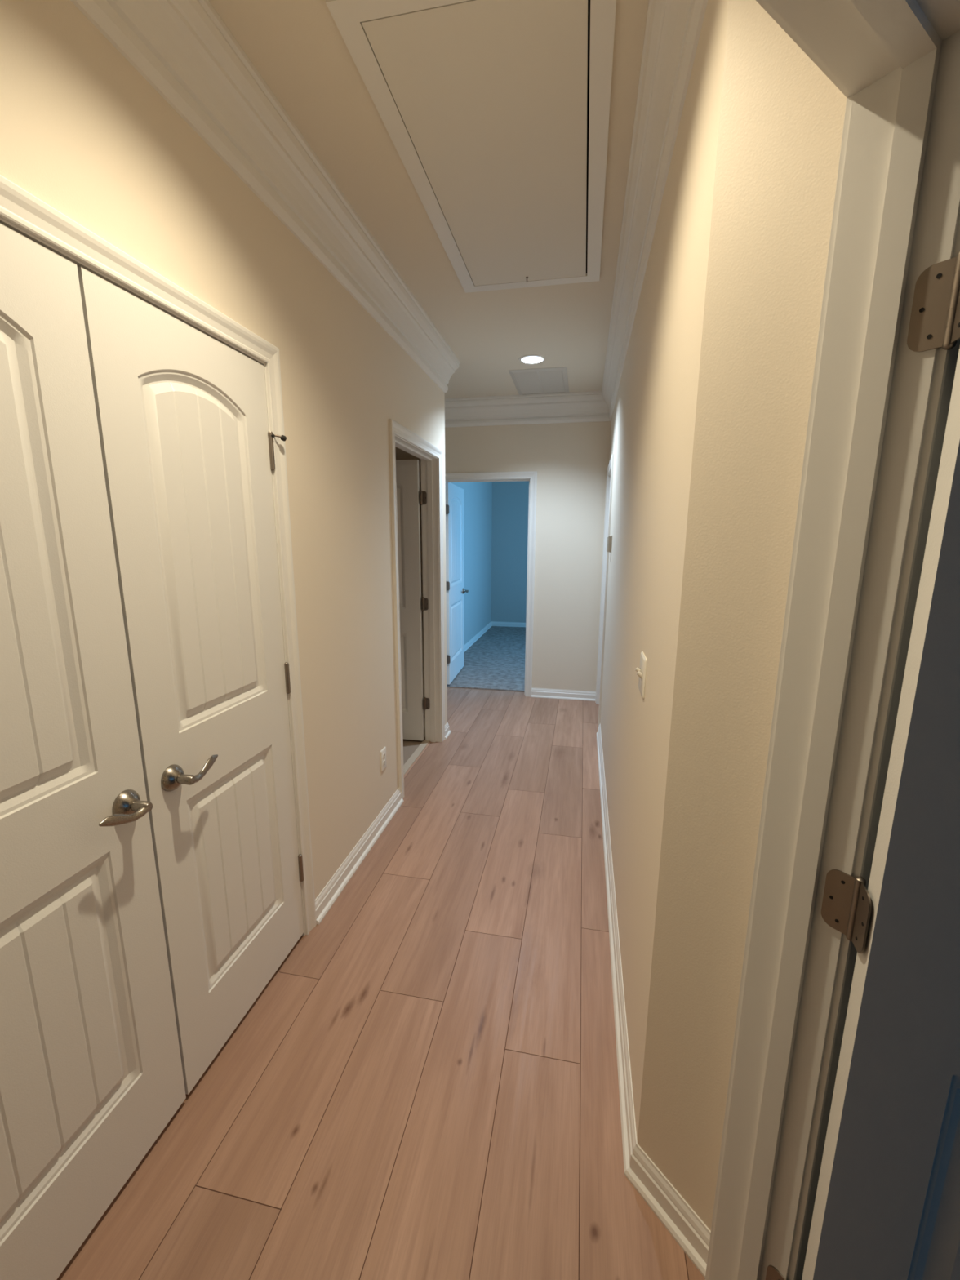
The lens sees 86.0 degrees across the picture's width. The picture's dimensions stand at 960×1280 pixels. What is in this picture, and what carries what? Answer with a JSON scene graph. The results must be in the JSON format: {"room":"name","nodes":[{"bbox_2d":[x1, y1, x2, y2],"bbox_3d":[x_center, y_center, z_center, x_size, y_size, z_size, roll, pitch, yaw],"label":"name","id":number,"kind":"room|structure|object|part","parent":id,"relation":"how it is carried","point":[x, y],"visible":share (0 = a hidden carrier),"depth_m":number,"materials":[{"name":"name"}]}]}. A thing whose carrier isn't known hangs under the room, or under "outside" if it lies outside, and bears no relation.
{"room":"home hallway","nodes":[
{"label":"home hallway","id":0,"kind":"room"},
{"bbox_2d":[0,0,447,899],"bbox_3d":[-1.370,-0.231,1.821,1.401,2.768,4.425,2,11,11],"label":"wall","id":1,"kind":"structure","parent":0,"point":[83,132],"depth_m":1.82,"materials":[{"name":"beige paint"}]},
{"bbox_2d":[0,222,186,1279],"bbox_3d":[-0.841,0.313,0.907,0.101,2.022,0.614,2,11,11],"label":"door","id":2,"kind":"structure","parent":1,"relation":"in","point":[91,1077],"depth_m":1.03,"materials":[{"name":"white paint"}]},
{"bbox_3d":[-0.774,0.380,1.116,0.044,0.043,0.121,2,11,11],"label":"lever","id":3,"kind":"part","parent":2,"relation":"part of","materials":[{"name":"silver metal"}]},
{"bbox_2d":[0,174,316,935],"bbox_3d":[-0.843,0.226,1.214,0.130,2.110,1.354,2,11,11],"label":"door frame","id":4,"kind":"structure","parent":1,"relation":"attached to","point":[21,211],"depth_m":1.44,"materials":[{"name":"white paint"}]},
{"bbox_2d":[77,266,303,1094],"bbox_3d":[-0.716,0.193,1.521,0.101,2.022,0.645,2,11,11],"label":"door","id":5,"kind":"structure","parent":1,"relation":"in","point":[186,441],"depth_m":1.41,"materials":[{"name":"white paint"}]},
{"bbox_3d":[-0.729,0.336,1.339,0.044,0.043,0.121,2,11,11],"label":"lever","id":6,"kind":"part","parent":5,"relation":"part of","materials":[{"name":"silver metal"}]},
{"bbox_2d":[70,0,460,392],"bbox_3d":[-0.604,-1.446,1.579,0.092,0.224,4.317,2,11,11],"label":"crown molding","id":7,"kind":"structure","parent":1,"relation":"attached to","point":[184,49],"depth_m":1.46,"materials":[{"name":"white paint"}]},
{"bbox_2d":[315,787,403,924],"bbox_3d":[-0.558,0.998,2.531,0.026,0.088,1.001,2,11,11],"label":"baseboard","id":8,"kind":"structure","parent":1,"relation":"attached to","point":[335,886],"depth_m":2.40,"materials":[{"name":"white paint"}]},
{"bbox_2d":[380,746,386,772],"bbox_3d":[-0.511,0.634,2.737,0.008,0.117,0.072,2,11,11],"label":"wall outlet","id":9,"kind":"object","parent":1,"relation":"attached to","point":[383,753],"visible":1,"depth_m":2.72,"materials":[{"name":"white plastic"}]},
{"bbox_2d":[395,459,429,740],"bbox_3d":[-0.817,-0.247,3.749,0.886,2.022,0.102,2,11,10],"label":"door","id":10,"kind":"structure","parent":1,"relation":"in","point":[409,496],"depth_m":3.69,"materials":[{"name":"white paint"}]},
{"bbox_2d":[388,418,444,799],"bbox_3d":[-0.430,-0.183,3.299,0.147,2.110,0.973,2,11,11],"label":"door frame","id":11,"kind":"structure","parent":1,"relation":"attached to","point":[430,456],"depth_m":3.60,"materials":[{"name":"white paint"}]},
{"bbox_3d":[-0.494,-0.185,3.312,0.016,2.110,0.973,2,11,11],"label":"casing","id":12,"kind":"part","parent":11,"relation":"part of","materials":[{"name":"white paint"}]},
{"bbox_2d":[56,687,705,1279],"bbox_3d":[-0.150,1.231,1.667,4.975,0.030,7.285,2,11,11],"label":"floor","id":13,"kind":"structure","parent":0,"point":[424,1086],"depth_m":1.47,"materials":[{"name":"brown wood"}]},
{"bbox_2d":[403,740,430,774],"bbox_3d":[-0.488,0.848,3.513,0.050,0.008,0.843,2,11,11],"label":"threshold","id":14,"kind":"object","parent":13,"relation":"on","point":[412,758],"visible":0.64,"depth_m":3.64,"materials":[{"name":"beige wood"}]},
{"bbox_2d":[208,0,648,398],"bbox_3d":[0.354,-1.815,2.481,5.600,0.160,12.400,2,11,11],"label":"ceiling","id":15,"kind":"structure","parent":0,"point":[298,48],"depth_m":1.85,"materials":[{"name":"beige paint"}]},
{"bbox_2d":[325,0,616,293],"bbox_3d":[0.107,-1.590,1.824,0.657,0.041,1.453,2,11,11],"label":"attic hatch","id":16,"kind":"object","parent":15,"relation":"attached to","point":[482,104],"visible":1,"depth_m":1.50,"materials":[{"name":"white paint"}]},
{"bbox_2d":[519,354,545,364],"bbox_3d":[0.362,-1.983,3.560,0.185,0.084,0.185,2,11,11],"label":"recessed light","id":17,"kind":"object","parent":15,"relation":"in","point":[530,358],"visible":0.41,"depth_m":3.62,"materials":[{"name":"white paint"}]},
{"bbox_2d":[508,366,568,395],"bbox_3d":[0.483,-2.043,4.086,0.425,0.012,0.665,2,11,11],"label":"ceiling vent","id":18,"kind":"object","parent":15,"relation":"in","point":[551,380],"visible":1,"depth_m":4.03,"materials":[{"name":"white metal"}]},
{"bbox_3d":[0.391,-2.047,4.104,0.172,0.009,0.601,2,11,11],"label":"louver panel","id":19,"kind":"part","parent":18,"relation":"part of","materials":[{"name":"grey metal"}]},
{"bbox_3d":[0.576,-2.040,4.068,0.172,0.009,0.601,2,11,11],"label":"louver panel","id":20,"kind":"part","parent":18,"relation":"part of","materials":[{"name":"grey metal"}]},
{"bbox_2d":[450,481,492,645],"bbox_3d":[-0.211,-1.248,7.009,0.100,2.768,3.957,2,11,11],"label":"wall","id":21,"kind":"structure","parent":0,"point":[477,496],"depth_m":7.60,"materials":[{"name":"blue paint"}]},
{"bbox_2d":[463,621,525,652],"bbox_3d":[1.508,0.152,6.874,3.440,0.088,3.837,2,11,11],"label":"baseboard","id":22,"kind":"structure","parent":21,"relation":"attached to","point":[471,642],"depth_m":8.84,"materials":[{"name":"white paint"}]},
{"bbox_2d":[447,626,525,692],"bbox_3d":[1.510,0.197,6.894,3.440,0.032,3.815,2,11,11],"label":"carpet","id":23,"kind":"object","parent":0,"point":[495,660],"visible":0.14,"depth_m":6.37,"materials":[{"name":"grey carpet"}]},
{"bbox_2d":[491,481,528,622],"bbox_3d":[1.938,-1.535,8.512,3.520,2.768,0.120,2,11,11],"label":"wall","id":24,"kind":"structure","parent":0,"point":[510,500],"depth_m":8.75,"materials":[{"name":"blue paint"}]},
{"bbox_2d":[444,421,611,691],"bbox_3d":[0.691,-0.809,4.798,4.494,2.768,0.114,2,11,11],"label":"wall","id":25,"kind":"structure","parent":0,"point":[571,460],"depth_m":4.70,"materials":[{"name":"beige paint"}]},
{"bbox_2d":[444,482,468,684],"bbox_3d":[-0.253,-0.603,5.508,0.104,2.022,0.867,2,11,11],"label":"door","id":26,"kind":"structure","parent":25,"relation":"in","point":[455,590],"depth_m":5.43,"materials":[{"name":"white paint"}]},
{"bbox_2d":[444,471,537,697],"bbox_3d":[0.054,-0.513,4.985,0.955,2.110,0.147,2,11,11],"label":"door frame","id":27,"kind":"structure","parent":25,"relation":"attached to","point":[531,477],"depth_m":4.77,"materials":[{"name":"white paint"}]},
{"bbox_2d":[444,391,610,427],"bbox_3d":[-0.147,-2.043,4.619,2.587,0.224,0.092,2,11,11],"label":"crown molding","id":28,"kind":"structure","parent":25,"relation":"attached to","point":[591,406],"depth_m":4.51,"materials":[{"name":"white paint"}]},
{"bbox_2d":[531,688,595,701],"bbox_3d":[0.811,0.525,4.963,0.625,0.088,0.026,2,11,11],"label":"baseboard","id":29,"kind":"structure","parent":25,"relation":"attached to","point":[535,692],"depth_m":4.96,"materials":[{"name":"white paint"}]},
{"bbox_2d":[600,0,728,1141],"bbox_3d":[0.811,-0.417,2.812,0.114,2.768,3.811,2,11,11],"label":"wall","id":30,"kind":"structure","parent":0,"point":[653,420],"depth_m":1.35,"materials":[{"name":"beige paint"}]},
{"bbox_2d":[595,453,614,732],"bbox_3d":[1.089,-0.365,4.259,0.147,2.110,0.830,2,11,11],"label":"door frame","id":31,"kind":"structure","parent":30,"relation":"attached to","point":[610,469],"depth_m":4.47,"materials":[{"name":"white paint"}]},
{"bbox_2d":[606,535,612,552],"bbox_3d":[0.888,-0.659,3.535,0.030,0.116,0.110,2,11,11],"label":"door hinge","id":32,"kind":"object","parent":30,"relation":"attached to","point":[609,542],"visible":0.97,"depth_m":3.49,"materials":[{"name":"silver metal"}]},
{"bbox_2d":[596,724,637,1172],"bbox_3d":[0.649,0.980,2.654,0.026,0.088,2.938,2,11,11],"label":"baseboard","id":33,"kind":"structure","parent":30,"relation":"attached to","point":[629,1141],"depth_m":1.68,"materials":[{"name":"white paint"}]},
{"bbox_2d":[635,651,647,699],"bbox_3d":[0.467,0.101,1.505,0.022,0.117,0.116,2,11,11],"label":"light switch","id":34,"kind":"object","parent":30,"relation":"attached to","point":[642,671],"visible":1,"depth_m":1.48,"materials":[{"name":"white plastic"}]},
{"bbox_2d":[601,0,707,421],"bbox_3d":[0.712,-1.636,2.574,0.092,0.224,3.849,2,11,11],"label":"crown molding","id":35,"kind":"structure","parent":30,"relation":"attached to","point":[673,29],"depth_m":1.48,"materials":[{"name":"white paint"}]},
{"bbox_2d":[637,0,846,1231],"bbox_3d":[0.532,-0.036,0.874,0.114,2.768,0.359,-7,13,-33],"label":"wall","id":36,"kind":"structure","parent":0,"point":[781,119],"depth_m":0.89,"materials":[{"name":"beige paint"}]},
{"bbox_2d":[624,1143,711,1278],"bbox_3d":[0.431,1.275,1.149,0.026,0.088,0.248,-7,13,-33],"label":"baseboard","id":37,"kind":"structure","parent":36,"relation":"attached to","point":[679,1219],"depth_m":1.15,"materials":[{"name":"white paint"}]},
{"bbox_3d":[0.219,0.032,0.522,2.391,2.768,2.376,2,11,11],"label":"wall","id":38,"kind":"structure","parent":0,"visible":0},
{"bbox_2d":[705,0,959,1279],"bbox_3d":[0.102,0.368,0.516,1.044,2.110,0.155,-7,13,-33],"label":"door frame","id":39,"kind":"structure","parent":38,"relation":"attached to","point":[879,406],"depth_m":0.68,"materials":[{"name":"white paint"}]},
{"bbox_3d":[0.064,0.357,0.573,1.044,2.110,0.017,-7,13,-33],"label":"casing","id":40,"kind":"part","parent":39,"relation":"part of","materials":[{"name":"white paint"}]},
{"bbox_3d":[0.141,0.379,0.460,1.044,2.110,0.017,-7,13,-33],"label":"casing","id":41,"kind":"part","parent":39,"relation":"part of","materials":[{"name":"white paint"}]},
{"bbox_2d":[765,252,959,1279],"bbox_3d":[0.929,0.392,0.546,0.948,2.022,0.071,4,12,21],"label":"door","id":42,"kind":"structure","parent":38,"relation":"in","point":[886,1206],"depth_m":0.67,"materials":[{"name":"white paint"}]},
{"bbox_3d":[-1.587,-0.774,4.572,0.114,2.768,1.221,2,11,11],"label":"wall","id":43,"kind":"structure","parent":0,"visible":0},
{"bbox_2d":[444,722,451,739],"bbox_3d":[-0.838,0.574,4.678,1.427,0.088,1.236,2,11,11],"label":"baseboard","id":44,"kind":"structure","parent":43,"relation":"attached to","point":[447,731],"depth_m":4.02,"materials":[{"name":"white paint"}]}
]}

